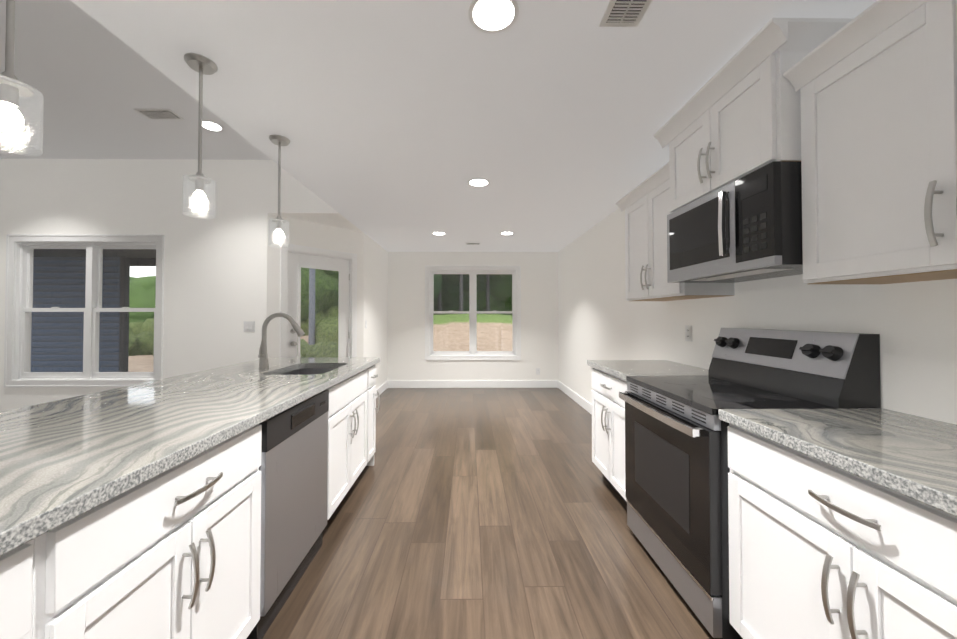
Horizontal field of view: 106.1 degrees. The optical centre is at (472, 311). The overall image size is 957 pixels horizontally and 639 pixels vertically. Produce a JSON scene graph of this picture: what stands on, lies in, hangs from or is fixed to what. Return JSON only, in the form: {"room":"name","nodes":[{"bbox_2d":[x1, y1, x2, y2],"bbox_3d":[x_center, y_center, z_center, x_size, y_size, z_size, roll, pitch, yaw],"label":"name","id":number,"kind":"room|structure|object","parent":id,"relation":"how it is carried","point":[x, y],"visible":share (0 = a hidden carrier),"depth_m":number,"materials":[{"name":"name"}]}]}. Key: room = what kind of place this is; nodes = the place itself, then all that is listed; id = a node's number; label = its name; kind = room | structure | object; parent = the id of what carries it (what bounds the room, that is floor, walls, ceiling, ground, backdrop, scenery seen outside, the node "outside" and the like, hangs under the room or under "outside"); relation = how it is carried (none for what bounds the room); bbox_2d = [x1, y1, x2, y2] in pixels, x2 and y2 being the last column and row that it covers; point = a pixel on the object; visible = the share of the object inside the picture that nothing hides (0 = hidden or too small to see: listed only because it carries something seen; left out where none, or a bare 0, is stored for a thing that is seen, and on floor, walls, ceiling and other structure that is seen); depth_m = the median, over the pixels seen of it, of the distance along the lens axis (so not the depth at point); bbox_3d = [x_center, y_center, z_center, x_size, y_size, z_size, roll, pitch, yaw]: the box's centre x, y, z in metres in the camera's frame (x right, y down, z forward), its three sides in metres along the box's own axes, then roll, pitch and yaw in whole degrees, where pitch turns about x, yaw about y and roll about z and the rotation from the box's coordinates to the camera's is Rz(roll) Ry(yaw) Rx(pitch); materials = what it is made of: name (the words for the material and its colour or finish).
{"room":"kitchen","nodes":[
{"label":"kitchen","id":0,"kind":"room"},
{"bbox_2d":[0,159,267,411],"bbox_3d":[-4.466,-0.182,4.068,4.330,3.030,0.150,0,-1,-1],"label":"wall","id":1,"kind":"structure","parent":0,"point":[215,283],"depth_m":4.01,"materials":[{"name":"white paint"}]},
{"bbox_2d":[4,234,164,386],"bbox_3d":[-4.295,-0.004,4.055,1.712,1.687,0.174,0,-1,-1],"label":"window","id":2,"kind":"structure","parent":1,"relation":"in","point":[92,309],"depth_m":4.02,"materials":[{"name":"white paint"}]},
{"bbox_2d":[244,321,254,331],"bbox_3d":[-2.490,0.172,4.003,0.120,0.115,0.010,0,-1,-1],"label":"light switch","id":3,"kind":"object","parent":1,"relation":"attached to","point":[249,326],"visible":1,"depth_m":4.00,"materials":[{"name":"white plastic"}]},
{"bbox_2d":[0,0,270,159],"bbox_3d":[-4.025,-1.902,0.277,5.130,0.300,7.490,0,-1,-1],"label":"ceiling","id":4,"kind":"structure","parent":0,"point":[93,81],"depth_m":2.90,"materials":[{"name":"white paint"}]},
{"bbox_2d":[134,109,183,119],"bbox_3d":[-2.720,-1.705,3.123,0.300,0.011,0.160,0,-1,-1],"label":"ceiling vent","id":5,"kind":"object","parent":4,"relation":"in","point":[159,114],"visible":1,"depth_m":3.11,"materials":[{"name":"white metal"}]},
{"bbox_2d":[202,120,223,131],"bbox_3d":[-2.412,-1.705,3.317,0.192,0.006,0.192,0,-1,-1],"label":"recessed light","id":6,"kind":"object","parent":4,"relation":"in","point":[211,125],"visible":0.92,"depth_m":3.32,"materials":[{"name":"white plastic"}]},
{"bbox_2d":[267,213,363,356],"bbox_3d":[-1.963,0.125,4.538,0.150,2.430,1.242,-1,-1,39],"label":"wall","id":7,"kind":"structure","parent":0,"point":[310,234],"depth_m":4.37,"materials":[{"name":"white paint"}]},
{"bbox_2d":[287,252,349,356],"bbox_3d":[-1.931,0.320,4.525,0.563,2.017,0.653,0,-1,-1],"label":"patio door","id":8,"kind":"structure","parent":7,"relation":"in","point":[297,262],"depth_m":4.49,"materials":[{"name":"white paint"}]},
{"bbox_2d":[280,243,356,356],"bbox_3d":[-1.948,0.280,4.540,0.168,2.120,0.985,-1,-1,39],"label":"door frame","id":9,"kind":"structure","parent":7,"relation":"attached to","point":[299,249],"depth_m":4.45,"materials":[{"name":"white paint"}]},
{"bbox_2d":[363,233,387,388],"bbox_3d":[-1.593,0.142,5.696,0.150,2.430,1.455,0,-1,-1],"label":"wall","id":10,"kind":"structure","parent":0,"point":[375,293],"depth_m":5.67,"materials":[{"name":"white paint"}]},
{"bbox_2d":[376,381,387,397],"bbox_3d":[-1.511,1.291,5.621,0.014,0.130,1.525,0,-1,-1],"label":"baseboard","id":11,"kind":"structure","parent":10,"relation":"attached to","point":[383,387],"depth_m":6.00,"materials":[{"name":"white paint"}]},
{"bbox_2d":[387,252,557,380],"bbox_3d":[0.001,0.154,6.516,3.355,2.430,0.150,0,-1,-1],"label":"wall","id":12,"kind":"structure","parent":0,"point":[406,361],"depth_m":6.44,"materials":[{"name":"white paint"}]},
{"bbox_2d":[388,380,556,387],"bbox_3d":[-0.010,1.303,6.418,3.030,0.130,0.014,0,-1,-1],"label":"baseboard","id":13,"kind":"structure","parent":12,"relation":"attached to","point":[443,383],"depth_m":6.41,"materials":[{"name":"white paint"}]},
{"bbox_2d":[425,266,520,359],"bbox_3d":[0.001,0.031,6.506,1.712,1.687,0.174,0,-1,-1],"label":"window","id":14,"kind":"structure","parent":12,"relation":"in","point":[472,312],"depth_m":6.47,"materials":[{"name":"white paint"}]},
{"bbox_2d":[71,0,876,251],"bbox_3d":[-0.271,-1.583,1.590,4.005,0.900,10.045,0,-1,-1],"label":"ceiling","id":15,"kind":"structure","parent":0,"point":[399,124],"depth_m":1.88,"materials":[{"name":"white paint"}]},
{"bbox_2d":[0,0,43,155],"bbox_3d":[-1.247,-0.792,0.971,0.124,0.700,0.124,0,-1,-1],"label":"pendant light","id":16,"kind":"object","parent":15,"relation":"hanging from","point":[13,89],"visible":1,"depth_m":0.97,"materials":[{"name":"clear glass"}]},
{"bbox_2d":[182,53,217,218],"bbox_3d":[-1.239,-0.782,1.635,0.124,0.700,0.124,0,-1,-1],"label":"pendant light","id":17,"kind":"object","parent":15,"relation":"hanging from","point":[201,64],"visible":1,"depth_m":1.63,"materials":[{"name":"clear glass"}]},
{"bbox_2d":[268,135,289,247],"bbox_3d":[-1.262,-0.772,2.345,0.124,0.700,0.124,0,-1,-1],"label":"pendant light","id":18,"kind":"object","parent":15,"relation":"hanging from","point":[279,141],"visible":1,"depth_m":2.34,"materials":[{"name":"clear glass"}]},
{"bbox_2d":[432,232,445,234],"bbox_3d":[-0.470,-1.080,5.009,0.192,0.006,0.192,0,-1,-1],"label":"recessed light","id":19,"kind":"object","parent":15,"relation":"in","point":[439,233],"visible":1,"depth_m":5.00,"materials":[{"name":"white"}]},
{"bbox_2d":[465,243,480,244],"bbox_3d":[0.002,-1.067,5.714,0.240,0.011,0.120,0,-1,-1],"label":"ceiling vent","id":20,"kind":"object","parent":15,"relation":"in","point":[472,243],"visible":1,"depth_m":5.68,"materials":[{"name":"white metal"}]},
{"bbox_2d":[468,178,489,186],"bbox_3d":[0.050,-1.108,3.104,0.192,0.006,0.192,0,-1,-1],"label":"recessed light","id":21,"kind":"object","parent":15,"relation":"in","point":[478,182],"visible":1,"depth_m":3.09,"materials":[{"name":"white plastic"}]},
{"bbox_2d":[468,0,518,33],"bbox_3d":[0.079,-1.133,1.371,0.192,0.006,0.192,0,-1,-1],"label":"recessed light","id":22,"kind":"object","parent":15,"relation":"in","point":[492,16],"visible":1,"depth_m":1.37,"materials":[{"name":"white plastic"}]},
{"bbox_2d":[500,231,513,234],"bbox_3d":[0.475,-1.081,4.999,0.192,0.006,0.192,0,-1,-1],"label":"recessed light","id":23,"kind":"object","parent":15,"relation":"in","point":[506,233],"visible":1,"depth_m":5.00,"materials":[{"name":"white"}]},
{"bbox_2d":[599,0,652,26],"bbox_3d":[0.578,-1.132,1.295,0.153,0.011,0.270,0,-1,-1],"label":"ceiling vent","id":24,"kind":"object","parent":15,"relation":"in","point":[624,13],"visible":1,"depth_m":1.36,"materials":[{"name":"white metal"}]},
{"bbox_2d":[262,388,719,638],"bbox_3d":[-2.436,1.356,1.524,8.335,0.120,10.045,0,-1,-1],"label":"floor","id":25,"kind":"structure","parent":0,"point":[479,513],"depth_m":2.04,"materials":[{"name":"brown wood"}]},
{"bbox_2d":[0,361,379,638],"bbox_3d":[-1.234,0.851,1.119,0.941,0.879,3.934,0,-1,-1],"label":"kitchen island","id":26,"kind":"object","parent":25,"relation":"on","point":[131,512],"depth_m":0.96,"materials":[{"name":"white wood"}]},
{"bbox_2d":[0,357,379,548],"bbox_3d":[-1.264,0.390,1.117,0.970,0.040,3.976,0,-1,-1],"label":"island countertop","id":27,"kind":"structure","parent":26,"relation":"on","point":[57,458],"depth_m":1.14,"materials":[{"name":"grey stone"}]},
{"bbox_2d":[256,313,304,368],"bbox_3d":[-1.315,0.200,2.458,0.309,0.380,0.107,0,-1,-1],"label":"faucet","id":28,"kind":"object","parent":27,"relation":"on","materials":[{"name":"silver metal"}]},
{"bbox_2d":[284,365,335,372],"bbox_3d":[-1.118,0.524,2.456,0.404,0.212,0.569,0,-1,-1],"label":"sink","id":29,"kind":"object","parent":27,"relation":"in","point":[303,368],"depth_m":2.73,"materials":[{"name":"silver metal"}]},
{"bbox_2d":[247,389,328,638],"bbox_3d":[-1.104,0.866,1.699,0.613,0.865,0.620,0,-1,-1],"label":"dishwasher","id":30,"kind":"object","parent":26,"relation":"in","point":[293,468],"visible":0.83,"depth_m":1.59,"materials":[{"name":"grey metal"}]},
{"bbox_2d":[592,368,627,503],"bbox_3d":[1.258,0.871,2.513,0.618,0.879,0.740,0,-1,-1],"label":"base cabinet","id":31,"kind":"object","parent":25,"relation":"on","point":[608,410],"depth_m":2.50,"materials":[{"name":"white wood"}]},
{"bbox_2d":[587,360,707,379],"bbox_3d":[1.247,0.411,2.529,0.642,0.040,0.760,0,-1,-1],"label":"countertop","id":32,"kind":"structure","parent":31,"relation":"on","point":[620,369],"depth_m":2.44,"materials":[{"name":"grey stone"}]},
{"bbox_2d":[619,328,880,638],"bbox_3d":[1.211,0.696,1.760,0.724,1.207,0.756,0,-1,-1],"label":"range oven","id":33,"kind":"object","parent":25,"relation":"on","point":[677,469],"visible":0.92,"depth_m":1.56,"materials":[{"name":"grey metal"}]},
{"bbox_2d":[722,420,956,638],"bbox_3d":[1.275,0.848,0.918,0.618,0.879,0.911,0,-1,-1],"label":"base cabinet","id":34,"kind":"object","parent":25,"relation":"on","point":[842,523],"depth_m":0.97,"materials":[{"name":"white wood"}]},
{"bbox_2d":[718,409,956,519],"bbox_3d":[1.269,0.380,0.453,0.642,0.040,1.855,0,-1,-1],"label":"countertop","id":35,"kind":"structure","parent":34,"relation":"on","point":[913,457],"depth_m":1.02,"materials":[{"name":"grey stone"}]},
{"bbox_2d":[558,208,956,424],"bbox_3d":[1.656,0.082,1.586,0.150,2.430,10.045,0,-1,-1],"label":"wall","id":36,"kind":"structure","parent":0,"point":[912,324],"depth_m":2.04,"materials":[{"name":"white paint"}]},
{"bbox_2d":[557,380,591,414],"bbox_3d":[1.541,1.278,4.698,0.014,0.130,3.485,0,-1,-1],"label":"baseboard","id":37,"kind":"structure","parent":36,"relation":"attached to","point":[571,394],"depth_m":5.35,"materials":[{"name":"white paint"}]},
{"bbox_2d":[623,180,734,300],"bbox_3d":[1.406,-0.469,2.556,0.323,0.760,0.787,0,-1,-1],"label":"upper cabinet","id":38,"kind":"object","parent":36,"relation":"attached to","point":[645,226],"depth_m":2.51,"materials":[{"name":"white wood"}]},
{"bbox_2d":[685,325,691,341],"bbox_3d":[1.566,0.162,2.612,0.008,0.115,0.075,0,-1,-1],"label":"outlet","id":39,"kind":"object","parent":36,"relation":"attached to","point":[688,332],"visible":1,"depth_m":2.61,"materials":[{"name":"white plastic"}]},
{"bbox_2d":[663,40,846,219],"bbox_3d":[1.375,-0.801,1.784,0.401,0.438,0.760,0,-1,-1],"label":"upper cabinet","id":40,"kind":"object","parent":36,"relation":"attached to","point":[748,125],"depth_m":1.58,"materials":[{"name":"white wood"}]},
{"bbox_2d":[667,161,802,282],"bbox_3d":[1.345,-0.376,1.777,0.456,0.405,0.754,0,-1,-1],"label":"microwave","id":41,"kind":"object","parent":40,"relation":"attached to","point":[747,227],"visible":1,"depth_m":1.58,"materials":[{"name":"grey metal"}]},
{"bbox_2d":[795,0,956,283],"bbox_3d":[1.423,-0.493,0.902,0.323,0.760,0.989,0,-1,-1],"label":"upper cabinet","id":42,"kind":"object","parent":36,"relation":"attached to","point":[856,116],"depth_m":1.11,"materials":[{"name":"white wood"}]},
{"label":"outside","id":43,"kind":"structure","parent":0,"visible":0},
{"bbox_2d":[128,314,512,371],"bbox_3d":[-7.810,1.606,34.796,105.000,2.439,110.000,0,-1,-1],"label":"ground","id":44,"kind":"structure","parent":43,"point":[464,346],"depth_m":14.89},
{"bbox_2d":[31,249,155,371],"bbox_3d":[-12.496,-0.096,5.471,19.000,3.700,2.790,0,-1,-1],"label":"building","id":45,"kind":"structure","parent":44,"relation":"on","point":[79,285],"depth_m":6.57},
{"bbox_2d":[129,276,155,322],"bbox_3d":[-43.503,-0.470,48.429,9.962,8.636,8.649,0,-1,-1],"label":"tree","id":46,"kind":"object","parent":44,"relation":"on","point":[137,296],"depth_m":45.36,"materials":[{"name":"green plant"}]},
{"bbox_2d":[129,306,337,356],"bbox_3d":[-14.663,1.248,16.230,24.477,2.982,14.247,0,-1,-1],"label":"weeds","id":47,"kind":"object","parent":44,"relation":"on","point":[319,342],"depth_m":13.04,"materials":[{"name":"green plant"}]},
{"bbox_2d":[308,268,314,344],"bbox_3d":[-6.238,-5.813,14.027,5.991,14.624,5.035,0,-1,-1],"label":"tree","id":48,"kind":"object","parent":44,"relation":"on","point":[311,331],"depth_m":13.75,"materials":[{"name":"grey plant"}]},
{"bbox_2d":[301,267,338,321],"bbox_3d":[-7.735,-3.865,17.762,8.686,9.763,6.669,0,-1,-1],"label":"tree","id":49,"kind":"object","parent":44,"relation":"on","point":[327,284],"depth_m":15.38,"materials":[{"name":"green plant"}]},
{"bbox_2d":[434,274,441,297],"bbox_3d":[-6.543,-3.735,23.310,9.034,10.490,6.921,0,-1,-1],"label":"tree","id":50,"kind":"object","parent":44,"relation":"on","point":[439,286],"depth_m":23.75,"materials":[{"name":"green plant"}]},
{"bbox_2d":[438,290,441,314],"bbox_3d":[-2.621,-5.148,27.415,9.271,13.637,7.468,0,-1,-1],"label":"tree","id":51,"kind":"object","parent":44,"relation":"on","point":[439,302],"depth_m":27.27,"materials":[{"name":"green plant"}]},
{"bbox_2d":[434,274,485,314],"bbox_3d":[-0.747,-3.270,33.917,7.756,10.978,6.480,0,-1,-1],"label":"tree","id":52,"kind":"object","parent":44,"relation":"on","point":[454,292],"depth_m":31.39,"materials":[{"name":"green plant"}]},
{"bbox_2d":[459,274,462,310],"bbox_3d":[-0.731,-4.374,24.471,7.616,11.774,6.301,0,-1,-1],"label":"tree","id":53,"kind":"object","parent":44,"relation":"on","point":[461,293],"depth_m":24.31,"materials":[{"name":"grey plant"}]},
{"bbox_2d":[463,274,511,314],"bbox_3d":[2.357,-2.632,35.001,9.042,9.663,8.077,0,-1,-1],"label":"tree","id":54,"kind":"object","parent":44,"relation":"on","point":[499,289],"depth_m":31.84,"materials":[{"name":"green plant"}]},
{"bbox_2d":[486,274,489,310],"bbox_3d":[1.104,-5.586,27.999,9.684,14.502,7.411,0,-1,-1],"label":"tree","id":55,"kind":"object","parent":44,"relation":"on","point":[487,290],"depth_m":27.84,"materials":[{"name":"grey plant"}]}
]}

